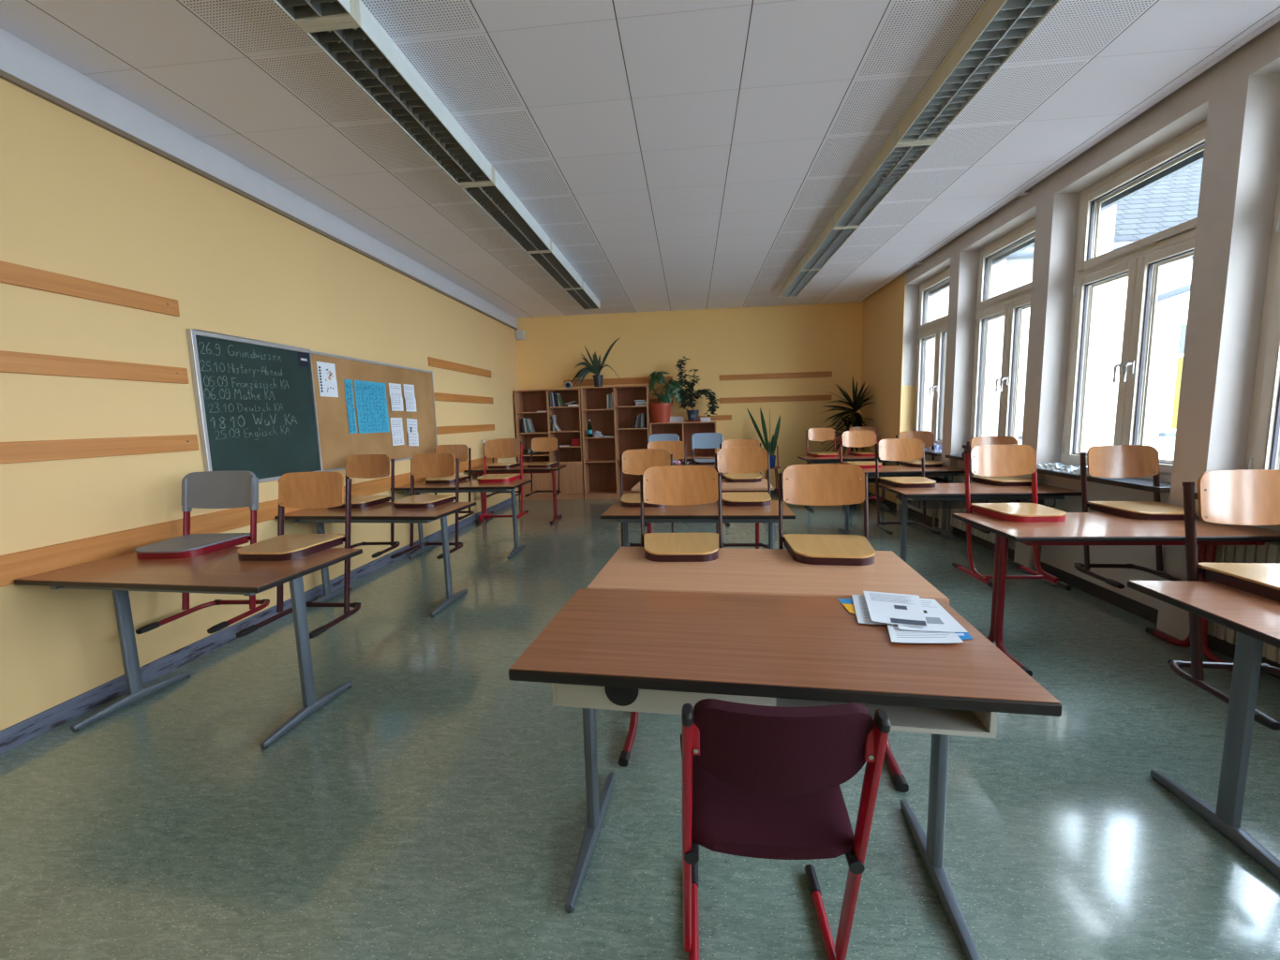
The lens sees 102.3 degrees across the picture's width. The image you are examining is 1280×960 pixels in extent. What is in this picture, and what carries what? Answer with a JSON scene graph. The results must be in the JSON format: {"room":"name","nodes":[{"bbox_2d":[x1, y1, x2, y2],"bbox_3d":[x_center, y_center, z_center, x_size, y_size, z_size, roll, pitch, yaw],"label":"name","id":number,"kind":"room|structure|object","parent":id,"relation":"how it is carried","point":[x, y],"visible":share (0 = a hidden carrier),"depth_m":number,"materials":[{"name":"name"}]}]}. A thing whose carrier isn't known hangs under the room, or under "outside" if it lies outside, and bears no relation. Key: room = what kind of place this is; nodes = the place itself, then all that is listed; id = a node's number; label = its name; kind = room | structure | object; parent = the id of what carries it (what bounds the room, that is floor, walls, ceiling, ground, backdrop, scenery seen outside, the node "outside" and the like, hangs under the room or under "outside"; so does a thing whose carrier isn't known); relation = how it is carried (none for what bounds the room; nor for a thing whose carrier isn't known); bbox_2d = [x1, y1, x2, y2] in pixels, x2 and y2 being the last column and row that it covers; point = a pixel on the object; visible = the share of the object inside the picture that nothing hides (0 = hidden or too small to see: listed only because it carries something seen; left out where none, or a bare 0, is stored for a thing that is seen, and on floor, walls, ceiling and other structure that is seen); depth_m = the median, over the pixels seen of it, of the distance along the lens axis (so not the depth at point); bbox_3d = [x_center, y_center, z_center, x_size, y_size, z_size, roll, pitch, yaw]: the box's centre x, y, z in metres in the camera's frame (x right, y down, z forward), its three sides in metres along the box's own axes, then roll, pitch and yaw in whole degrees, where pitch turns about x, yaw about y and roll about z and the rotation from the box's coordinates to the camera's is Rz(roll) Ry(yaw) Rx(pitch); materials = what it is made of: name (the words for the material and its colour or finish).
{"room":"classroom","nodes":[
{"label":"classroom","id":0,"kind":"room"},
{"bbox_2d":[0,77,520,730],"bbox_3d":[-2.890,-0.671,3.642,0.300,3.420,12.200,-1,7,6],"label":"wall","id":1,"kind":"structure","parent":0,"point":[79,199],"depth_m":2.88,"materials":[{"name":"yellow paint"}]},
{"bbox_2d":[0,260,179,316],"bbox_3d":[-3.018,-0.736,0.723,0.026,0.095,4.825,-1,7,6],"label":"wall rail","id":2,"kind":"object","parent":1,"relation":"attached to","point":[11,274],"visible":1,"depth_m":2.61,"materials":[{"name":"brown wood"}]},
{"bbox_2d":[0,350,188,384],"bbox_3d":[-3.008,-0.339,0.771,0.026,0.095,4.825,-1,7,6],"label":"wall rail","id":3,"kind":"object","parent":1,"relation":"attached to","point":[10,362],"visible":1,"depth_m":2.62,"materials":[{"name":"brown wood"}]},
{"bbox_2d":[0,434,198,463],"bbox_3d":[-2.996,0.064,0.826,0.026,0.096,4.835,-1,7,6],"label":"wall rail","id":4,"kind":"object","parent":1,"relation":"attached to","point":[16,452],"visible":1,"depth_m":2.63,"materials":[{"name":"brown wood"}]},
{"bbox_2d":[0,457,497,587],"bbox_3d":[-2.742,0.275,3.341,0.026,0.137,9.800,-1,7,6],"label":"wall rail","id":5,"kind":"object","parent":1,"relation":"attached to","point":[18,565],"visible":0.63,"depth_m":2.85,"materials":[{"name":"brown wood"}]},
{"bbox_2d":[186,328,322,482],"bbox_3d":[-2.711,-0.495,3.722,0.034,1.005,1.010,-1,7,6],"label":"chalkboard","id":6,"kind":"object","parent":1,"relation":"attached to","point":[256,407],"visible":0.99,"depth_m":3.63,"materials":[{"name":"metal"}]},
{"bbox_2d":[0,28,517,330],"bbox_3d":[-2.762,-2.075,3.454,0.032,0.185,11.600,-1,7,6],"label":"trim","id":7,"kind":"structure","parent":1,"relation":"attached to","point":[20,59],"depth_m":3.16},
{"bbox_2d":[0,496,517,755],"bbox_3d":[-2.713,1.006,3.581,0.014,0.098,11.100,-1,7,6],"label":"baseboard","id":8,"kind":"structure","parent":1,"relation":"attached to","point":[35,726],"depth_m":3.00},
{"bbox_2d":[310,350,437,471],"bbox_3d":[-2.567,-0.677,5.212,0.030,0.997,1.995,-1,7,6],"label":"pinboard","id":9,"kind":"object","parent":1,"relation":"attached to","point":[336,442],"depth_m":4.83,"materials":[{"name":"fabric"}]},
{"bbox_2d":[316,361,338,397],"bbox_3d":[-2.643,-0.849,4.360,0.005,0.285,0.220,-1,7,6],"label":"notice","id":10,"kind":"object","parent":9,"relation":"attached to","point":[326,372],"visible":1,"depth_m":4.36,"materials":[{"name":"white paper"}]},
{"bbox_2d":[354,380,389,433],"bbox_3d":[-2.579,-0.701,4.969,0.007,0.490,0.490,-1,7,6],"label":"timetable","id":11,"kind":"object","parent":9,"relation":"attached to","point":[370,397],"visible":1,"depth_m":4.96,"materials":[{"name":"paper"}]},
{"bbox_2d":[388,383,403,411],"bbox_3d":[-2.539,-0.863,5.365,0.013,0.282,0.220,-1,7,6],"label":"paper sheet","id":12,"kind":"object","parent":9,"relation":"attached to","point":[396,400],"visible":1,"depth_m":5.37,"materials":[{"name":"white paper"}]},
{"bbox_2d":[390,417,404,446],"bbox_3d":[-2.536,-0.506,5.387,0.005,0.288,0.215,-1,7,6],"label":"paper sheet","id":13,"kind":"object","parent":9,"relation":"attached to","point":[396,425],"visible":1,"depth_m":5.39,"materials":[{"name":"white paper"}]},
{"bbox_2d":[402,384,416,411],"bbox_3d":[-2.513,-0.896,5.627,0.013,0.293,0.210,-1,7,6],"label":"paper sheet","id":14,"kind":"object","parent":9,"relation":"attached to","point":[409,390],"visible":1,"depth_m":5.64,"materials":[{"name":"white paper"}]},
{"bbox_2d":[427,357,491,377],"bbox_3d":[-2.401,-1.520,7.027,0.026,0.105,1.910,-1,7,6],"label":"wall rail","id":15,"kind":"object","parent":1,"relation":"attached to","point":[432,362],"visible":1,"depth_m":6.82,"materials":[{"name":"brown wood"}]},
{"bbox_2d":[431,392,493,403],"bbox_3d":[-2.389,-1.117,7.086,0.026,0.100,1.930,-1,7,6],"label":"wall rail","id":16,"kind":"object","parent":1,"relation":"attached to","point":[439,396],"visible":1,"depth_m":6.93,"materials":[{"name":"brown wood"}]},
{"bbox_2d":[434,424,494,434],"bbox_3d":[-2.378,-0.710,7.136,0.026,0.096,1.930,-1,7,6],"label":"wall rail","id":17,"kind":"object","parent":1,"relation":"attached to","point":[440,430],"visible":1,"depth_m":6.97,"materials":[{"name":"brown wood"}]},
{"bbox_2d":[0,493,1279,959],"bbox_3d":[0.360,1.053,3.539,6.737,0.150,12.200,-1,7,6],"label":"floor","id":18,"kind":"structure","parent":0,"point":[434,808],"depth_m":1.88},
{"bbox_2d":[14,546,362,749],"bbox_3d":[-2.136,0.781,2.570,1.275,0.755,0.630,0,7,9],"label":"school desk","id":19,"kind":"object","parent":18,"relation":"on","point":[221,572],"visible":0.9,"depth_m":2.45,"materials":[{"name":"brown laminate"}]},
{"bbox_2d":[134,470,269,634],"bbox_3d":[-2.434,0.377,2.856,0.435,0.817,0.476,-1,7,3],"label":"chair","id":20,"kind":"object","parent":19,"relation":"on","point":[230,489],"visible":0.98,"depth_m":2.97,"materials":[{"name":"grey plastic"}]},
{"bbox_2d":[235,471,360,639],"bbox_3d":[-1.839,0.377,2.767,0.432,0.807,0.476,-1,7,6],"label":"chair","id":21,"kind":"object","parent":19,"relation":"on","point":[316,489],"visible":0.92,"depth_m":2.87,"materials":[{"name":"brown wood"}]},
{"bbox_2d":[275,502,476,617],"bbox_3d":[-2.014,0.596,4.049,1.300,0.755,0.620,0,7,9],"label":"school desk","id":22,"kind":"object","parent":18,"relation":"on","point":[386,512],"visible":0.7,"depth_m":3.90,"materials":[{"name":"brown laminate"}]},
{"bbox_2d":[327,454,400,558],"bbox_3d":[-2.320,0.203,4.291,0.432,0.807,0.476,-1,7,4],"label":"chair","id":23,"kind":"object","parent":22,"relation":"on","point":[362,466],"visible":0.73,"depth_m":4.41,"materials":[{"name":"brown wood"}]},
{"bbox_2d":[390,453,462,559],"bbox_3d":[-1.745,0.197,4.214,0.432,0.807,0.476,-1,7,8],"label":"chair","id":24,"kind":"object","parent":22,"relation":"on","point":[422,465],"visible":0.98,"depth_m":4.32,"materials":[{"name":"brown wood"}]},
{"bbox_2d":[394,479,532,559],"bbox_3d":[-1.859,0.411,5.529,1.300,0.755,0.600,-1,7,6],"label":"school desk","id":25,"kind":"object","parent":18,"relation":"on","point":[465,486],"visible":0.93,"depth_m":5.37,"materials":[{"name":"brown laminate"}]},
{"bbox_2d":[424,445,474,520],"bbox_3d":[-2.153,0.017,5.771,0.432,0.807,0.476,-1,7,6],"label":"chair","id":26,"kind":"object","parent":25,"relation":"on","point":[461,452],"visible":0.66,"depth_m":5.87,"materials":[{"name":"brown wood"}]},
{"bbox_2d":[475,439,528,522],"bbox_3d":[-1.564,-0.008,5.761,0.451,0.876,0.540,-1,7,4],"label":"chair","id":27,"kind":"object","parent":25,"relation":"on","point":[495,448],"visible":0.97,"depth_m":5.86,"materials":[{"name":"brown wood"}]},
{"bbox_2d":[464,464,566,524],"bbox_3d":[-1.704,0.201,7.219,1.280,0.758,0.550,-1,7,6],"label":"school desk","id":28,"kind":"object","parent":18,"relation":"on","point":[479,470],"visible":0.8,"depth_m":7.04,"materials":[{"name":"brown laminate"}]},
{"bbox_2d":[486,438,520,497],"bbox_3d":[-1.943,-0.181,7.345,0.432,0.807,0.476,-1,7,6],"label":"chair","id":29,"kind":"object","parent":28,"relation":"on","point":[493,465],"visible":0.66,"depth_m":7.34,"materials":[{"name":"brown wood"}]},
{"bbox_2d":[525,437,560,496],"bbox_3d":[-1.378,-0.192,7.309,0.432,0.807,0.476,-1,7,5],"label":"chair","id":30,"kind":"object","parent":28,"relation":"on","point":[537,444],"visible":0.98,"depth_m":7.42,"materials":[{"name":"brown wood"}]},
{"bbox_2d":[514,387,584,500],"bbox_3d":[-1.567,-0.631,9.169,1.150,1.925,0.407,-1,7,6],"label":"bookcase","id":31,"kind":"object","parent":18,"relation":"on","point":[527,402],"visible":0.7,"depth_m":9.18,"materials":[{"name":"brown wood"}]},
{"bbox_2d":[580,385,650,499],"bbox_3d":[-0.402,-0.657,9.063,1.150,1.940,0.385,-1,7,6],"label":"bookcase","id":32,"kind":"object","parent":18,"relation":"on","point":[601,455],"visible":0.82,"depth_m":9.20,"materials":[{"name":"brown wood"}]},
{"bbox_2d":[571,337,622,387],"bbox_3d":[-0.759,-2.025,8.903,0.951,0.831,0.187,-1,7,6],"label":"potted plant","id":33,"kind":"object","parent":32,"relation":"on","point":[596,367],"visible":0.99,"depth_m":8.89,"materials":[{"name":"plant"}]},
{"bbox_2d":[649,421,716,463],"bbox_3d":[0.756,-0.356,8.987,1.130,1.300,0.385,-1,7,6],"label":"bookcase","id":34,"kind":"object","parent":18,"relation":"on","point":[685,430],"visible":0.38,"depth_m":9.11,"materials":[{"name":"brown wood"}]},
{"bbox_2d":[648,371,684,423],"bbox_3d":[0.460,-1.432,8.858,0.614,0.880,0.392,-1,7,6],"label":"monstera","id":35,"kind":"object","parent":34,"relation":"on","point":[661,411],"visible":0.98,"depth_m":8.77,"materials":[{"name":"plant"}]},
{"bbox_2d":[674,357,720,422],"bbox_3d":[0.979,-1.548,8.742,0.777,1.111,0.298,0,7,12],"label":"potted shrub","id":36,"kind":"object","parent":34,"relation":"on","point":[692,415],"visible":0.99,"depth_m":8.73,"materials":[{"name":"green plant"}]},
{"bbox_2d":[645,463,729,527],"bbox_3d":[0.624,0.186,6.827,1.280,0.758,0.620,-1,7,6],"label":"school desk","id":37,"kind":"object","parent":18,"relation":"on","point":[712,466],"visible":0.06,"depth_m":6.78,"materials":[{"name":"brown laminate"}]},
{"bbox_2d":[691,432,723,479],"bbox_3d":[0.929,-0.227,7.048,0.435,0.817,0.476,-1,7,6],"label":"chair","id":38,"kind":"object","parent":37,"relation":"on","point":[702,440],"visible":0.67,"depth_m":7.17,"materials":[{"name":"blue plastic"}]},
{"bbox_2d":[600,500,795,549],"bbox_3d":[0.415,0.570,3.727,1.280,0.755,0.600,-1,7,8],"label":"school desk","id":39,"kind":"object","parent":18,"relation":"on","point":[708,513],"visible":0.51,"depth_m":3.50,"materials":[{"name":"brown laminate"}]},
{"bbox_2d":[620,448,673,547],"bbox_3d":[0.043,0.177,3.986,0.432,0.807,0.476,-1,7,6],"label":"chair","id":40,"kind":"object","parent":39,"relation":"on","point":[632,462],"visible":0.54,"depth_m":4.11,"materials":[{"name":"brown wood"}]},
{"bbox_2d":[714,446,771,549],"bbox_3d":[0.791,0.167,3.901,0.432,0.807,0.476,-1,7,6],"label":"chair","id":41,"kind":"object","parent":39,"relation":"on","point":[743,460],"visible":0.83,"depth_m":4.02,"materials":[{"name":"brown wood"}]},
{"bbox_2d":[631,479,773,549],"bbox_3d":[0.605,0.411,4.994,1.280,0.758,0.620,-1,7,8],"label":"school desk","id":42,"kind":"object","parent":18,"relation":"on","point":[726,487],"visible":0.16,"depth_m":4.74,"materials":[{"name":"brown wood"}]},
{"bbox_2d":[644,441,686,523],"bbox_3d":[0.266,0.012,5.280,0.432,0.807,0.476,-1,7,6],"label":"chair","id":43,"kind":"object","parent":42,"relation":"on","point":[677,449],"visible":0.26,"depth_m":5.40,"materials":[{"name":"brown wood"}]},
{"bbox_2d":[719,439,766,523],"bbox_3d":[1.031,0.002,5.194,0.432,0.807,0.476,-1,7,6],"label":"chair","id":44,"kind":"object","parent":42,"relation":"on","point":[730,443],"visible":0.48,"depth_m":5.28,"materials":[{"name":"brown wood"}]},
{"bbox_2d":[586,546,949,792],"bbox_3d":[0.495,0.751,2.251,1.300,0.758,0.640,0,7,10],"label":"school desk","id":45,"kind":"object","parent":18,"relation":"on","point":[754,572],"visible":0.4,"depth_m":2.08,"materials":[{"name":"brown wood"}]},
{"bbox_2d":[640,465,722,562],"bbox_3d":[0.206,0.348,2.553,0.432,0.807,0.476,-1,7,5],"label":"chair","id":46,"kind":"object","parent":45,"relation":"on","point":[674,485],"visible":0.67,"depth_m":2.66,"materials":[{"name":"brown wood"}]},
{"bbox_2d":[777,463,875,565],"bbox_3d":[0.884,0.344,2.435,0.432,0.807,0.476,0,7,11],"label":"chair","id":47,"kind":"object","parent":45,"relation":"on","point":[813,484],"visible":0.79,"depth_m":2.53,"materials":[{"name":"brown wood"}]},
{"bbox_2d":[764,446,780,496],"bbox_3d":[2.214,-0.133,8.657,0.290,0.862,0.290,-1,7,6],"label":"stool","id":48,"kind":"object","parent":18,"relation":"on","point":[778,467],"visible":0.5,"depth_m":8.72,"materials":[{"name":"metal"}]},
{"bbox_2d":[746,407,780,467],"bbox_3d":[2.075,-0.723,8.639,0.525,1.000,0.203,3,8,34],"label":"snake plant","id":49,"kind":"object","parent":48,"relation":"on","point":[770,448],"visible":0.88,"depth_m":8.56,"materials":[{"name":"green plant"}]},
{"bbox_2d":[508,589,1062,959],"bbox_3d":[0.358,0.831,1.612,1.305,0.755,0.648,0,7,10],"label":"desk","id":50,"kind":"object","parent":18,"relation":"on","point":[657,652],"visible":0.9,"depth_m":1.41,"materials":[{"name":"brown laminate"}]},
{"bbox_2d":[551,683,997,738],"bbox_3d":[0.351,0.546,1.581,1.134,0.118,0.477,0,7,10],"label":"tray","id":51,"kind":"object","parent":50,"relation":"on","point":[580,695],"depth_m":1.38,"materials":[{"name":"beige plastic"}]},
{"bbox_2d":[851,595,887,625],"bbox_3d":[0.800,0.423,1.692,0.197,0.003,0.280,0,7,14],"label":"paper sheet","id":52,"kind":"object","parent":50,"relation":"on","point":[861,609],"visible":0.27,"depth_m":1.68,"materials":[{"name":"white paper"}]},
{"bbox_2d":[863,591,928,627],"bbox_3d":[0.829,0.414,1.675,0.176,0.003,0.291,1,7,21],"label":"paper sheet","id":53,"kind":"object","parent":52,"relation":"on","point":[888,608],"visible":1,"depth_m":1.66,"materials":[{"name":"white paper"}]},
{"bbox_2d":[887,624,963,643],"bbox_3d":[0.826,0.438,1.540,0.226,0.003,0.227,-1,7,6],"label":"paper sheet","id":54,"kind":"object","parent":50,"relation":"on","point":[897,635],"visible":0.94,"depth_m":1.47,"materials":[{"name":"white paper"}]},
{"bbox_2d":[897,598,967,632],"bbox_3d":[0.881,0.421,1.638,0.186,0.003,0.293,0,7,12],"label":"paper sheet","id":55,"kind":"object","parent":50,"relation":"on","point":[938,619],"visible":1,"depth_m":1.56,"materials":[{"name":"white paper"}]},
{"bbox_2d":[680,699,891,959],"bbox_3d":[0.306,0.821,1.279,0.423,0.861,0.591,-1,7,6],"label":"upholstered chair","id":56,"kind":"object","parent":18,"relation":"on","point":[759,781],"visible":1,"depth_m":1.04,"materials":[{"name":"red fabric"}]},
{"bbox_2d":[797,455,892,511],"bbox_3d":[3.006,0.037,7.507,1.280,0.755,0.600,-1,7,6],"label":"school desk","id":57,"kind":"object","parent":18,"relation":"on","point":[845,458],"visible":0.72,"depth_m":7.29,"materials":[{"name":"brown laminate"}]},
{"bbox_2d":[805,428,838,464],"bbox_3d":[2.746,-0.365,7.730,0.425,0.826,0.509,-1,7,6],"label":"chair","id":58,"kind":"object","parent":57,"relation":"on","point":[814,434],"visible":0.66,"depth_m":7.83,"materials":[{"name":"brown wood"}]},
{"bbox_2d":[819,377,873,455],"bbox_3d":[3.242,-0.691,8.376,0.927,1.980,0.911,-1,7,6],"label":"potted palm","id":59,"kind":"object","parent":18,"relation":"on","point":[855,405],"visible":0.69,"depth_m":8.30,"materials":[{"name":"plant"}]},
{"bbox_2d":[838,465,971,539],"bbox_3d":[2.898,0.244,5.842,1.300,0.755,0.620,-1,7,6],"label":"school desk","id":60,"kind":"object","parent":18,"relation":"on","point":[885,470],"visible":0.55,"depth_m":5.65,"materials":[{"name":"brown laminate"}]},
{"bbox_2d":[839,431,885,503],"bbox_3d":[2.641,-0.168,6.145,0.425,0.826,0.509,-1,7,6],"label":"chair","id":61,"kind":"object","parent":60,"relation":"on","point":[850,439],"visible":0.7,"depth_m":6.25,"materials":[{"name":"brown wood"}]},
{"bbox_2d":[895,431,942,500],"bbox_3d":[3.296,-0.165,6.064,0.432,0.807,0.476,-1,7,6],"label":"chair","id":62,"kind":"object","parent":60,"relation":"on","point":[927,437],"visible":0.68,"depth_m":6.16,"materials":[{"name":"brown wood"}]},
{"bbox_2d":[878,482,1081,587],"bbox_3d":[2.751,0.438,4.291,1.300,0.755,0.600,-1,7,6],"label":"school desk","id":63,"kind":"object","parent":18,"relation":"on","point":[931,498],"visible":0.73,"depth_m":4.13,"materials":[{"name":"brown laminate"}]},
{"bbox_2d":[874,438,940,535],"bbox_3d":[2.356,0.044,4.563,0.432,0.807,0.476,-1,7,6],"label":"chair","id":64,"kind":"object","parent":63,"relation":"on","point":[889,449],"visible":0.99,"depth_m":4.68,"materials":[{"name":"brown wood"}]},
{"bbox_2d":[964,436,1031,534],"bbox_3d":[3.157,0.030,4.503,0.432,0.807,0.476,-1,7,7],"label":"chair","id":65,"kind":"object","parent":63,"relation":"on","point":[1009,481],"visible":0.54,"depth_m":4.56,"materials":[{"name":"brown wood"}]},
{"bbox_2d":[952,512,1279,676],"bbox_3d":[2.585,0.615,2.902,1.300,0.758,0.640,-1,7,6],"label":"school desk","id":66,"kind":"object","parent":18,"relation":"on","point":[1079,528],"visible":0.62,"depth_m":2.76,"materials":[{"name":"brown laminate"}]},
{"bbox_2d":[952,445,1071,591],"bbox_3d":[2.290,0.206,3.169,0.425,0.826,0.509,-1,7,5],"label":"chair","id":67,"kind":"object","parent":66,"relation":"on","point":[986,460],"visible":0.99,"depth_m":3.25,"materials":[{"name":"brown wood"}]},
{"bbox_2d":[1073,445,1197,589],"bbox_3d":[2.998,0.204,3.112,0.432,0.807,0.476,0,7,9],"label":"chair","id":68,"kind":"object","parent":66,"relation":"on","point":[1110,461],"visible":0.9,"depth_m":3.22,"materials":[{"name":"brown wood"}]},
{"bbox_2d":[1127,580,1279,880],"bbox_3d":[2.425,0.780,1.571,1.290,0.755,0.640,-1,7,7],"label":"school desk","id":69,"kind":"object","parent":18,"relation":"on","point":[1255,618],"visible":1,"depth_m":1.64,"materials":[{"name":"brown laminate"}]},
{"bbox_2d":[1167,469,1279,730],"bbox_3d":[2.272,0.385,1.798,0.432,0.807,0.476,0,7,9],"label":"chair","id":70,"kind":"object","parent":69,"relation":"on","point":[1234,497],"visible":0.91,"depth_m":1.93,"materials":[{"name":"brown wood"}]},
{"bbox_2d":[1206,541,1279,664],"bbox_3d":[3.154,0.688,2.407,0.062,0.700,1.087,-1,7,6],"label":"radiator","id":71,"kind":"object","parent":18,"relation":"on","point":[1269,553],"visible":0.34,"depth_m":2.68,"materials":[{"name":"metal"}]},
{"bbox_2d":[0,0,1279,318],"bbox_3d":[0.160,-2.228,3.148,5.912,0.044,11.600,-1,7,6],"label":"ceiling","id":72,"kind":"structure","parent":0,"point":[677,155],"depth_m":3.06,"materials":[{"name":"white"}]},
{"bbox_2d":[273,0,356,27],"bbox_3d":[-1.400,-1.896,1.424,0.260,0.117,1.530,-1,7,6],"label":"ceiling light","id":73,"kind":"object","parent":72,"relation":"attached to","point":[304,13],"visible":1,"depth_m":2.14,"materials":[{"name":"metal"}]},
{"bbox_2d":[299,0,493,186],"bbox_3d":[-1.252,-2.086,2.940,0.260,0.117,1.540,-1,7,6],"label":"ceiling light","id":74,"kind":"object","parent":72,"relation":"attached to","point":[363,49],"visible":0.9,"depth_m":2.67,"materials":[{"name":"metal"}]},
{"bbox_2d":[460,167,551,253],"bbox_3d":[-1.102,-2.277,4.465,0.260,0.117,1.550,-1,7,6],"label":"ceiling light","id":75,"kind":"object","parent":72,"relation":"attached to","point":[498,200],"visible":0.87,"depth_m":4.31,"materials":[{"name":"metal"}]},
{"bbox_2d":[526,240,582,289],"bbox_3d":[-0.953,-2.468,5.991,0.260,0.117,1.540,-1,7,6],"label":"ceiling light","id":76,"kind":"object","parent":72,"relation":"attached to","point":[554,262],"visible":0.84,"depth_m":5.89,"materials":[{"name":"metal"}]},
{"bbox_2d":[564,281,600,310],"bbox_3d":[-0.815,-2.645,7.404,0.260,0.117,1.320,-1,7,6],"label":"ceiling light","id":77,"kind":"object","parent":72,"relation":"attached to","point":[584,297],"visible":0.88,"depth_m":7.36,"materials":[{"name":"metal"}]},
{"bbox_2d":[779,262,819,297],"bbox_3d":[2.109,-2.658,6.867,0.240,0.117,1.430,-1,7,6],"label":"ceiling light","id":78,"kind":"object","parent":72,"relation":"attached to","point":[798,279],"visible":0.84,"depth_m":6.80,"materials":[{"name":"metal"}]},
{"bbox_2d":[800,217,858,270],"bbox_3d":[1.971,-2.482,5.465,0.240,0.117,1.410,-1,7,6],"label":"ceiling light","id":79,"kind":"object","parent":72,"relation":"attached to","point":[829,241],"visible":0.88,"depth_m":5.38,"materials":[{"name":"metal"}]},
{"bbox_2d":[832,126,934,228],"bbox_3d":[1.831,-2.302,4.028,0.240,0.117,1.500,-1,7,6],"label":"ceiling light","id":80,"kind":"object","parent":72,"relation":"attached to","point":[892,161],"visible":0.89,"depth_m":3.86,"materials":[{"name":"metal"}]},
{"bbox_2d":[895,0,1059,145],"bbox_3d":[1.685,-2.116,2.537,0.240,0.117,1.520,-1,7,6],"label":"ceiling light","id":81,"kind":"object","parent":72,"relation":"attached to","point":[999,27],"visible":1,"depth_m":2.58,"materials":[{"name":"metal"}]},
{"bbox_2d":[649,402,671,423],"bbox_3d":[0.364,-1.157,8.902,0.392,0.330,0.392,-1,7,6],"label":"pot","id":82,"kind":"object","parent":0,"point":[661,412],"depth_m":8.77,"materials":[{"name":"ceramic"}]},
{"bbox_2d":[516,299,863,489],"bbox_3d":[1.037,-1.456,9.184,6.437,3.420,0.300,-1,7,6],"label":"wall","id":83,"kind":"structure","parent":0,"point":[818,337],"depth_m":8.93,"materials":[{"name":"yellow paint"}]},
{"bbox_2d":[564,376,672,386],"bbox_3d":[-0.392,-1.748,9.124,1.940,0.110,0.022,-1,7,6],"label":"wall rail","id":84,"kind":"object","parent":83,"relation":"attached to","point":[627,380],"visible":0.76,"depth_m":9.11,"materials":[{"name":"brown wood"}]},
{"bbox_2d":[719,394,831,403],"bbox_3d":[2.330,-1.398,8.901,1.890,0.095,0.022,-1,7,6],"label":"wall rail","id":85,"kind":"object","parent":83,"relation":"attached to","point":[827,396],"visible":0.96,"depth_m":8.89,"materials":[{"name":"brown wood"}]},
{"bbox_2d":[719,372,832,380],"bbox_3d":[2.320,-1.788,8.853,1.890,0.090,0.022,-1,7,6],"label":"wall rail","id":86,"kind":"object","parent":83,"relation":"attached to","point":[806,374],"visible":1,"depth_m":8.84,"materials":[{"name":"brown wood"}]},
{"bbox_2d":[860,20,1279,639],"bbox_3d":[3.433,-0.764,3.011,0.464,3.420,11.600,-1,7,6],"label":"wall","id":87,"kind":"structure","parent":0,"point":[1238,96],"depth_m":3.51,"materials":[{"name":"white paint"}]},
{"bbox_2d":[913,267,950,456],"bbox_3d":[3.765,-1.456,6.438,0.584,2.214,1.235,-1,7,6],"label":"window","id":88,"kind":"structure","parent":87,"relation":"in","point":[933,292],"depth_m":6.59,"materials":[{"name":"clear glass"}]},
{"bbox_2d":[945,218,1035,461],"bbox_3d":[3.625,-1.278,5.013,0.584,2.214,1.235,-1,7,6],"label":"window","id":89,"kind":"structure","parent":87,"relation":"in","point":[991,304],"depth_m":5.16,"materials":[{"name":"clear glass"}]},
{"bbox_2d":[867,491,1279,679],"bbox_3d":[3.276,0.892,3.226,0.088,0.090,11.586,-1,7,6],"label":"baseboard","id":90,"kind":"structure","parent":87,"relation":"attached to","point":[1143,611],"depth_m":3.74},
{"bbox_2d":[1036,119,1206,492],"bbox_3d":[3.486,-1.099,3.588,0.584,2.214,1.235,-1,7,6],"label":"window","id":91,"kind":"structure","parent":87,"relation":"in","point":[1137,260],"depth_m":3.62,"materials":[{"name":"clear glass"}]},
{"bbox_2d":[1194,165,1279,499],"bbox_3d":[3.346,-0.921,2.163,0.584,2.214,1.235,-1,7,6],"label":"window","id":92,"kind":"structure","parent":87,"relation":"in","point":[1263,441],"depth_m":2.75,"materials":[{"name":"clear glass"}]},
{"label":"outside","id":93,"kind":"structure","parent":0,"visible":0},
{"bbox_3d":[17.437,1.258,6.550,26.640,0.200,44.000,-1,7,6],"label":"floor","id":94,"kind":"structure","parent":93,"visible":0},
{"bbox_2d":[996,161,1203,460],"bbox_3d":[12.508,-3.983,10.098,14.000,9.600,6.650,-1,7,6],"label":"neighbour wing","id":95,"kind":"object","parent":94,"relation":"on","point":[1172,201],"visible":0.06,"depth_m":8.12},
{"bbox_2d":[1171,357,1183,429],"bbox_3d":[8.771,-1.361,8.028,0.800,1.100,0.010,-1,7,6],"label":"curtain","id":96,"kind":"object","parent":95,"relation":"hanging from","point":[1178,365],"depth_m":8.06,"materials":[{"name":"yellow fabric"}]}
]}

